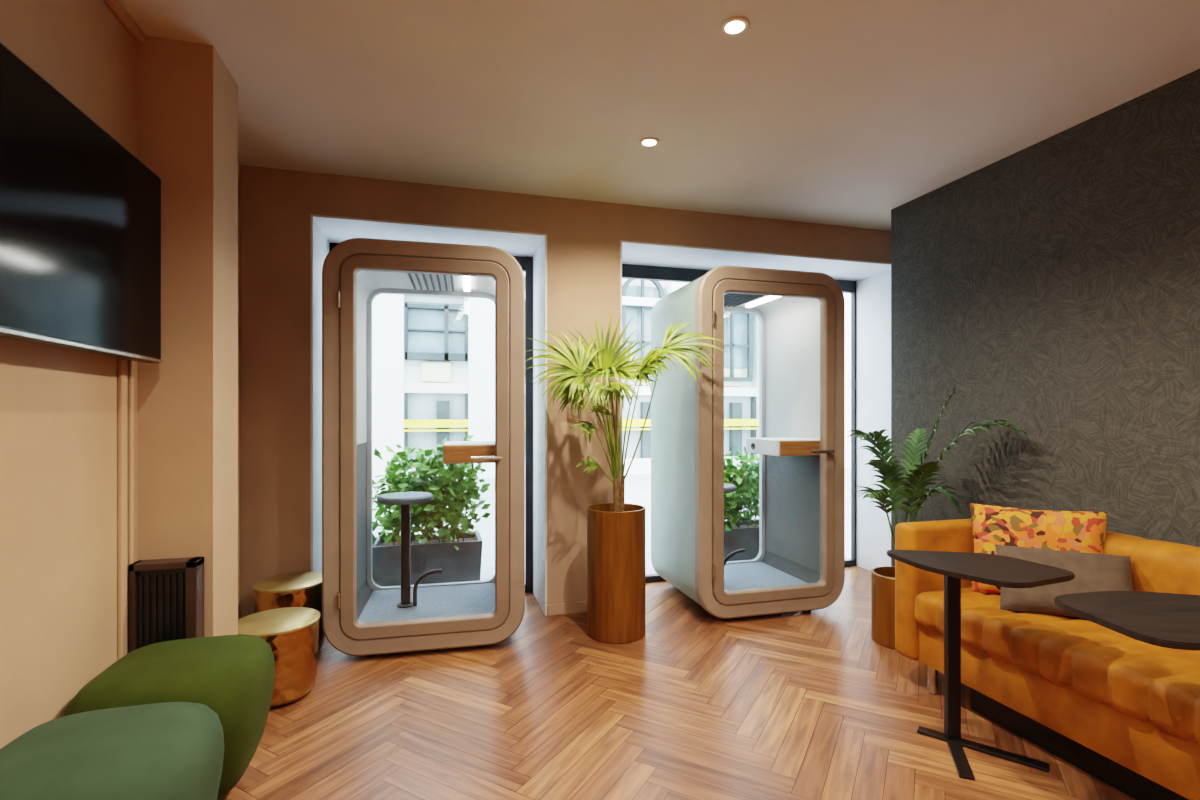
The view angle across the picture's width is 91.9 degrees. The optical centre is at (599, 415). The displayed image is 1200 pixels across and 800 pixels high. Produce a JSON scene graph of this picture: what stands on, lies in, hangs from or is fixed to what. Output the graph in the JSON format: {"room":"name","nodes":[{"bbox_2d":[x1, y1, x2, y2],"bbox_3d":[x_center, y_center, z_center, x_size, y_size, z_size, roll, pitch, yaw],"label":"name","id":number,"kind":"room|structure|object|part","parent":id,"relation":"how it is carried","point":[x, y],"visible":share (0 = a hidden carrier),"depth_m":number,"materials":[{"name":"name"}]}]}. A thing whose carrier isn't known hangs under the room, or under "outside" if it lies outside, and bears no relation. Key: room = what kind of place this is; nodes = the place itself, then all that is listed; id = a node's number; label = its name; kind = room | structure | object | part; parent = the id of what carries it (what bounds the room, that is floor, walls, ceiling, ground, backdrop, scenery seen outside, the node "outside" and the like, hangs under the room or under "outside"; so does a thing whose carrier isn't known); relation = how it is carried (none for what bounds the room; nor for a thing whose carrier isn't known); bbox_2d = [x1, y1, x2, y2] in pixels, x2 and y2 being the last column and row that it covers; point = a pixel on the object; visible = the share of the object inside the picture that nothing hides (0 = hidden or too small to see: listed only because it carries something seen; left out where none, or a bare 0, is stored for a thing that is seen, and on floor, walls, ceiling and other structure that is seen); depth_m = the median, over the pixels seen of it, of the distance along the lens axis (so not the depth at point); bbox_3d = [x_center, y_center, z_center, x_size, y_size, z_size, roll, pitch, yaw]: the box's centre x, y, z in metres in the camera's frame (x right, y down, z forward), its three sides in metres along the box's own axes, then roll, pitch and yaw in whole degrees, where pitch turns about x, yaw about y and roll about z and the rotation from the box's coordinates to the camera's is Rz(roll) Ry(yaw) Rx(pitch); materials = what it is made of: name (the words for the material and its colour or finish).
{"room":"common room","nodes":[
{"label":"common room","id":0,"kind":"room"},
{"bbox_2d":[0,0,240,748],"bbox_3d":[-1.152,-0.065,-0.073,0.120,2.670,6.870,0,0,-15],"label":"wall","id":1,"kind":"structure","parent":0,"point":[59,406],"depth_m":1.71,"materials":[{"name":"paint"}]},
{"bbox_2d":[0,42,161,362],"bbox_3d":[-1.470,-0.525,1.504,0.102,0.670,1.200,0,0,-15],"label":"television","id":2,"kind":"object","parent":1,"relation":"attached to","point":[80,214],"visible":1,"depth_m":1.58,"materials":[{"name":"black glass"}]},
{"bbox_2d":[104,0,145,43],"bbox_3d":[-0.924,-1.383,-0.618,0.030,0.035,5.700,0,0,-15],"label":"trim","id":3,"kind":"structure","parent":1,"relation":"attached to","point":[115,6],"depth_m":2.01,"materials":[{"name":"paint"}]},
{"bbox_2d":[118,358,133,659],"bbox_3d":[-1.663,0.535,2.036,0.014,1.470,0.090,0,0,-15],"label":"trim","id":4,"kind":"structure","parent":1,"relation":"attached to","point":[122,363],"depth_m":2.01,"materials":[{"name":"paint"}]},
{"bbox_2d":[137,35,237,636],"bbox_3d":[-1.615,-0.065,2.293,0.243,2.670,0.280,0,0,-15],"label":"wall column","id":5,"kind":"structure","parent":0,"point":[187,96],"depth_m":2.17,"materials":[{"name":"paint"}]},
{"bbox_2d":[241,165,890,617],"bbox_3d":[0.126,-0.065,4.116,4.810,2.670,0.570,0,0,-15],"label":"wall","id":6,"kind":"structure","parent":0,"point":[584,237],"depth_m":3.49,"materials":[{"name":"paint"}]},
{"bbox_2d":[311,214,546,615],"bbox_3d":[-1.068,0.057,3.760,1.372,2.427,0.523,0,0,-15],"label":"trim","id":7,"kind":"structure","parent":6,"relation":"attached to","point":[325,230],"depth_m":3.69,"materials":[{"name":"white paint"}]},
{"bbox_2d":[329,243,532,592],"bbox_3d":[-1.140,0.062,4.022,1.348,2.415,0.060,0,0,-15],"label":"window","id":8,"kind":"structure","parent":6,"relation":"in","point":[521,260],"depth_m":4.16,"materials":[{"name":"metal"}]},
{"bbox_2d":[547,601,586,615],"bbox_3d":[-0.932,1.235,3.522,2.214,0.070,0.014,0,0,-15],"label":"baseboard","id":9,"kind":"structure","parent":6,"relation":"attached to","point":[574,607],"depth_m":3.71,"materials":[{"name":"paint"}]},
{"bbox_2d":[622,264,855,582],"bbox_3d":[1.085,0.062,4.640,2.244,2.415,0.050,0,0,-15],"label":"window","id":10,"kind":"structure","parent":6,"relation":"in","point":[639,272],"depth_m":4.90,"materials":[{"name":"metal"}]},
{"bbox_2d":[620,240,890,570],"bbox_3d":[1.158,0.057,4.373,2.268,2.427,0.523,0,0,-15],"label":"trim","id":11,"kind":"structure","parent":6,"relation":"attached to","point":[873,279],"depth_m":4.62,"materials":[{"name":"white paint"}]},
{"bbox_2d":[587,503,645,643],"bbox_3d":[0.095,0.902,3.397,0.342,0.735,0.342,0,0,0],"label":"pot","id":12,"kind":"object","parent":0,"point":[616,533],"depth_m":3.25,"materials":[{"name":"brown wood"}]},
{"bbox_2d":[119,0,1199,230],"bbox_3d":[1.157,-1.450,0.562,4.710,0.100,6.870,0,0,-15],"label":"ceiling","id":13,"kind":"structure","parent":0,"point":[847,113],"depth_m":2.45,"materials":[{"name":"paint"}]},
{"bbox_2d":[639,137,659,147],"bbox_3d":[0.252,-1.397,2.963,0.104,0.007,0.104,0,0,-15],"label":"recessed light","id":14,"kind":"object","parent":13,"relation":"in","point":[648,142],"visible":1,"depth_m":2.96,"materials":[{"name":"white"}]},
{"bbox_2d":[720,16,749,36],"bbox_3d":[0.484,-1.397,2.083,0.104,0.007,0.104,0,0,-15],"label":"recessed light","id":15,"kind":"object","parent":13,"relation":"in","point":[738,25],"visible":1,"depth_m":2.08,"materials":[{"name":"white"}]},
{"bbox_2d":[217,566,1135,799],"bbox_3d":[1.087,1.320,0.818,4.710,0.100,7.400,0,0,-15],"label":"floor","id":16,"kind":"structure","parent":0,"point":[801,705],"depth_m":2.40,"materials":[{"name":"brown wood"}]},
{"bbox_2d":[0,702,224,799],"bbox_3d":[-1.230,1.022,1.395,0.494,0.497,0.509,0,0,-15],"label":"ottoman","id":17,"kind":"object","parent":16,"relation":"on","point":[166,750],"visible":1,"depth_m":1.36,"materials":[{"name":"green fabric"}]},
{"bbox_2d":[128,557,203,652],"bbox_3d":[-1.571,0.897,2.106,0.210,0.745,0.075,0,0,-15],"label":"wall heater","id":18,"kind":"object","parent":16,"relation":"on","point":[166,596],"visible":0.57,"depth_m":2.08,"materials":[{"name":"brown metal"}]},
{"bbox_2d":[137,569,185,648],"bbox_3d":[-1.578,0.905,2.104,0.155,0.710,0.050,0,0,-15],"label":"grille","id":19,"kind":"object","parent":18,"relation":"attached to","point":[161,593],"depth_m":2.08,"materials":[{"name":"black metal"}]},
{"bbox_2d":[65,635,274,798],"bbox_3d":[-1.366,1.022,1.890,0.494,0.497,0.509,0,0,-15],"label":"ottoman","id":20,"kind":"object","parent":16,"relation":"on","point":[232,675],"visible":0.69,"depth_m":1.79,"materials":[{"name":"green fabric"}]},
{"bbox_2d":[238,607,319,707],"bbox_3d":[-1.467,1.097,2.635,0.356,0.345,0.356,0,0,-15],"label":"side table","id":21,"kind":"object","parent":16,"relation":"on","point":[292,633],"visible":0.71,"depth_m":2.55,"materials":[{"name":"gold metal"}]},
{"bbox_2d":[253,572,324,650],"bbox_3d":[-1.651,1.075,3.103,0.356,0.390,0.356,0,0,-15],"label":"side table","id":22,"kind":"object","parent":16,"relation":"on","point":[296,589],"visible":0.53,"depth_m":3.00,"materials":[{"name":"gold metal"}]},
{"bbox_2d":[322,238,524,656],"bbox_3d":[-1.004,0.175,3.459,1.030,2.190,0.936,0,0,-13],"label":"booth","id":23,"kind":"object","parent":16,"relation":"on","point":[361,617],"visible":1,"depth_m":3.13,"materials":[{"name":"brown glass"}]},
{"bbox_2d":[377,492,441,607],"bbox_3d":[-1.161,0.802,3.478,0.328,0.665,0.320,0,0,-39],"label":"bar stool","id":24,"kind":"object","parent":23,"relation":"on","point":[405,499],"visible":1,"depth_m":3.45,"materials":[{"name":"black metal"}]},
{"bbox_3d":[-1.165,0.490,3.475,0.320,0.040,0.320,0,0,-15],"label":"seat","id":25,"kind":"part","parent":24,"relation":"part of","materials":[{"name":"grey fabric"}]},
{"bbox_3d":[-1.165,1.128,3.475,0.100,0.014,0.100,0,0,-15],"label":"plate","id":26,"kind":"part","parent":24,"relation":"part of","materials":[{"name":"black metal"}]},
{"bbox_2d":[407,273,453,290],"bbox_3d":[-1.014,-0.829,3.486,0.252,0.014,0.640,0,0,-13],"label":"air vent","id":27,"kind":"object","parent":23,"relation":"attached to","point":[421,281],"depth_m":3.57,"materials":[{"name":"grey metal"}]},
{"bbox_3d":[-1.101,0.160,3.886,0.860,1.990,0.040,0,0,-13],"label":"frame","id":28,"kind":"part","parent":23,"relation":"part of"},
{"bbox_2d":[443,441,494,463],"bbox_3d":[-0.724,0.207,3.401,0.370,0.105,0.415,0,0,-13],"label":"countertop","id":29,"kind":"structure","parent":23,"relation":"on","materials":[{"name":"white paint"}]},
{"bbox_2d":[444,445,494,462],"bbox_3d":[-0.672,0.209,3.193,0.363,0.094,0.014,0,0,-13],"label":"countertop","id":30,"kind":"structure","parent":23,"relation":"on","point":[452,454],"depth_m":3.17,"materials":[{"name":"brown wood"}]},
{"bbox_3d":[-0.607,0.225,3.096,0.161,0.021,0.050,0,0,-13],"label":"door handle","id":31,"kind":"part","parent":23,"relation":"part of","materials":[{"name":"metal"}]},
{"bbox_2d":[525,311,731,643],"bbox_3d":[0.134,0.325,3.312,1.065,1.890,0.674,0,0,-28],"label":"potted palm","id":32,"kind":"object","parent":16,"relation":"on","point":[616,531],"visible":1,"depth_m":3.28,"materials":[{"name":"green plant"}]},
{"bbox_2d":[651,266,844,619],"bbox_3d":[0.988,0.175,4.019,1.030,2.190,0.936,0,0,-15],"label":"booth","id":33,"kind":"object","parent":16,"relation":"on","point":[799,564],"visible":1,"depth_m":3.79,"materials":[{"name":"white plastic"}]},
{"bbox_2d":[724,483,744,565],"bbox_3d":[0.772,0.802,3.970,0.320,0.665,0.328,0,0,42],"label":"bar stool","id":34,"kind":"object","parent":33,"relation":"on","point":[728,488],"visible":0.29,"depth_m":3.94,"materials":[{"name":"black metal"}]},
{"bbox_3d":[0.769,0.490,3.967,0.320,0.040,0.320,0,0,-24],"label":"seat","id":35,"kind":"part","parent":34,"relation":"part of","materials":[{"name":"grey fabric"}]},
{"bbox_3d":[0.872,0.160,4.441,0.860,1.990,0.040,0,0,-15],"label":"frame","id":36,"kind":"part","parent":33,"relation":"part of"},
{"bbox_2d":[724,293,764,306],"bbox_3d":[0.977,-0.829,4.045,0.252,0.014,0.640,0,0,-15],"label":"air vent","id":37,"kind":"object","parent":33,"relation":"attached to","point":[730,299],"depth_m":4.09,"materials":[{"name":"grey metal"}]},
{"bbox_3d":[1.092,0.160,3.642,0.854,1.984,0.058,0,0,-15],"label":"door frame","id":38,"kind":"part","parent":33,"relation":"part of","materials":[{"name":"brown wood"}]},
{"bbox_2d":[746,437,819,455],"bbox_3d":[1.271,0.207,3.973,0.370,0.105,0.415,0,0,-15],"label":"countertop","id":39,"kind":"structure","parent":33,"relation":"on","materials":[{"name":"white paint"}]},
{"bbox_2d":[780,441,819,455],"bbox_3d":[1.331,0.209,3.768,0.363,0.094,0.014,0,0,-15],"label":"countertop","id":40,"kind":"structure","parent":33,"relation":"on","point":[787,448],"depth_m":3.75,"materials":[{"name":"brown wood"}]},
{"bbox_3d":[1.401,0.225,3.673,0.161,0.021,0.050,0,0,-15],"label":"door handle","id":41,"kind":"part","parent":33,"relation":"part of","materials":[{"name":"metal"}]},
{"bbox_2d":[847,386,1028,649],"bbox_3d":[1.800,0.555,3.170,0.867,1.430,0.441,0,0,20],"label":"potted palm","id":42,"kind":"object","parent":16,"relation":"on","point":[882,578],"visible":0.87,"depth_m":3.19,"materials":[{"name":"green plant"}]},
{"bbox_2d":[887,550,1074,780],"bbox_3d":[1.388,0.905,2.141,0.438,0.730,0.504,0,0,-15],"label":"pedestal table","id":43,"kind":"object","parent":16,"relation":"on","point":[990,569],"visible":1,"depth_m":2.18,"materials":[{"name":"black metal"}]},
{"bbox_3d":[1.377,0.909,2.267,0.052,0.702,0.028,0,0,0],"label":"post","id":44,"kind":"part","parent":43,"relation":"part of","materials":[{"name":"black metal"}]},
{"bbox_2d":[895,519,1199,799],"bbox_3d":[2.187,0.890,1.520,0.825,0.760,2.870,0,0,-15],"label":"sofa","id":45,"kind":"object","parent":16,"relation":"on","point":[1122,710],"visible":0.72,"depth_m":2.14,"materials":[{"name":"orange fabric"}]},
{"bbox_3d":[1.528,1.205,2.661,0.044,0.130,0.043,0,0,-15],"label":"leg","id":46,"kind":"part","parent":45,"relation":"part of","materials":[{"name":"wood"}]},
{"bbox_3d":[1.823,0.825,2.844,0.825,0.630,0.125,0,0,-15],"label":"arm","id":47,"kind":"part","parent":45,"relation":"part of","materials":[{"name":"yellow fabric"}]},
{"bbox_2d":[970,503,1106,594],"bbox_3d":[1.956,0.615,2.598,0.502,0.398,0.182,0,0,30],"label":"cushion","id":48,"kind":"object","parent":45,"relation":"on","point":[1072,531],"visible":0.52,"depth_m":2.58,"materials":[{"name":"multicoloured fabric"}]},
{"bbox_2d":[915,587,1199,743],"bbox_3d":[2.107,0.885,1.501,0.660,0.155,2.615,0,0,-15],"label":"seat cushion","id":49,"kind":"object","parent":45,"relation":"on","point":[1155,688],"depth_m":2.03,"materials":[{"name":"orange fabric"}]},
{"bbox_2d":[995,544,1132,618],"bbox_3d":[1.918,0.690,2.395,0.460,0.248,0.214,0,0,29],"label":"cushion","id":50,"kind":"object","parent":45,"relation":"on","point":[1093,572],"visible":0.67,"depth_m":2.36,"materials":[{"name":"beige fabric"}]},
{"bbox_3d":[2.489,0.740,1.603,0.200,0.460,2.670,0,0,-15],"label":"backrest","id":51,"kind":"part","parent":45,"relation":"part of","materials":[{"name":"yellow fabric"}]},
{"bbox_2d":[1054,591,1199,650],"bbox_3d":[1.576,0.905,1.578,0.504,0.730,0.438,0,0,7],"label":"pedestal table","id":52,"kind":"object","parent":16,"relation":"on","point":[1167,620],"visible":1,"depth_m":1.59,"materials":[{"name":"black wood"}]},
{"bbox_2d":[871,566,895,649],"bbox_3d":[1.693,1.077,3.267,0.300,0.385,0.300,0,0,0],"label":"pot","id":53,"kind":"object","parent":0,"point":[882,578],"depth_m":3.21,"materials":[{"name":"brown wood"}]},
{"bbox_2d":[891,69,1199,566],"bbox_3d":[3.158,-0.065,0.906,0.670,2.670,6.470,0,0,-15],"label":"wall","id":54,"kind":"structure","parent":0,"point":[1054,283],"depth_m":2.84,"materials":[{"name":"paper"}]},
{"label":"outside","id":55,"kind":"structure","parent":0,"visible":0},
{"bbox_2d":[372,469,850,580],"bbox_3d":[2.404,1.350,10.101,38.000,0.120,9.800,0,0,-15],"label":"ground","id":56,"kind":"structure","parent":55,"point":[637,487],"depth_m":7.59,"materials":[{"name":"white"}]},
{"bbox_2d":[372,431,490,586],"bbox_3d":[-1.294,0.701,4.365,0.939,1.177,0.570,0,0,-15],"label":"planter","id":57,"kind":"object","parent":56,"relation":"on","point":[454,550],"visible":0.79,"depth_m":4.24,"materials":[{"name":"metal"}]},
{"bbox_2d":[372,272,850,481],"bbox_3d":[1.541,-3.210,13.234,38.000,9.000,0.900,0,0,-15],"label":"stone building","id":58,"kind":"structure","parent":56,"relation":"on","point":[433,357],"depth_m":11.80,"materials":[{"name":"white stone"}]},
{"bbox_3d":[-3.339,-1.720,11.859,1.200,1.180,0.040,0,0,-15],"label":"pane","id":59,"kind":"part","parent":58,"relation":"part of","materials":[{"name":"clear glass"}]},
{"bbox_3d":[-3.339,0.240,11.859,1.200,1.400,0.040,0,0,-15],"label":"shop pane","id":60,"kind":"part","parent":58,"relation":"part of","materials":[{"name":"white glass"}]},
{"bbox_2d":[421,361,451,381],"bbox_3d":[-3.329,-0.900,11.820,0.600,0.420,0.120,0,0,-15],"label":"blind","id":61,"kind":"object","parent":58,"relation":"hanging from","point":[431,371],"depth_m":11.77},
{"bbox_3d":[0.903,0.240,13.027,1.200,1.400,0.040,0,0,-15],"label":"shop pane","id":62,"kind":"part","parent":58,"relation":"part of","materials":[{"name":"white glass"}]},
{"bbox_2d":[628,379,650,384],"bbox_3d":[0.913,-0.900,12.989,0.600,0.420,0.120,0,0,-15],"label":"blind","id":63,"kind":"object","parent":58,"relation":"hanging from","point":[630,382],"depth_m":12.90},
{"bbox_3d":[0.903,-2.020,13.027,1.200,1.780,0.040,0,0,-15],"label":"pane","id":64,"kind":"part","parent":58,"relation":"part of","materials":[{"name":"clear glass"}]},
{"bbox_2d":[724,368,741,386],"bbox_3d":[3.034,-0.900,13.573,0.600,0.420,0.120,0,0,-15],"label":"blind","id":65,"kind":"object","parent":58,"relation":"hanging from","point":[727,371],"depth_m":13.55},
{"bbox_3d":[3.024,-2.020,13.612,1.200,1.780,0.040,0,0,-15],"label":"pane","id":66,"kind":"part","parent":58,"relation":"part of","materials":[{"name":"clear glass"}]},
{"bbox_3d":[3.024,0.240,13.612,1.200,1.400,0.040,0,0,-15],"label":"shop pane","id":67,"kind":"part","parent":58,"relation":"part of","materials":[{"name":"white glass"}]},
{"bbox_2d":[724,447,758,560],"bbox_3d":[1.139,0.752,5.081,0.994,1.076,0.598,0,0,-15],"label":"planter","id":68,"kind":"object","parent":56,"relation":"on","point":[740,532],"visible":0.41,"depth_m":4.97,"materials":[{"name":"metal"}]}
]}

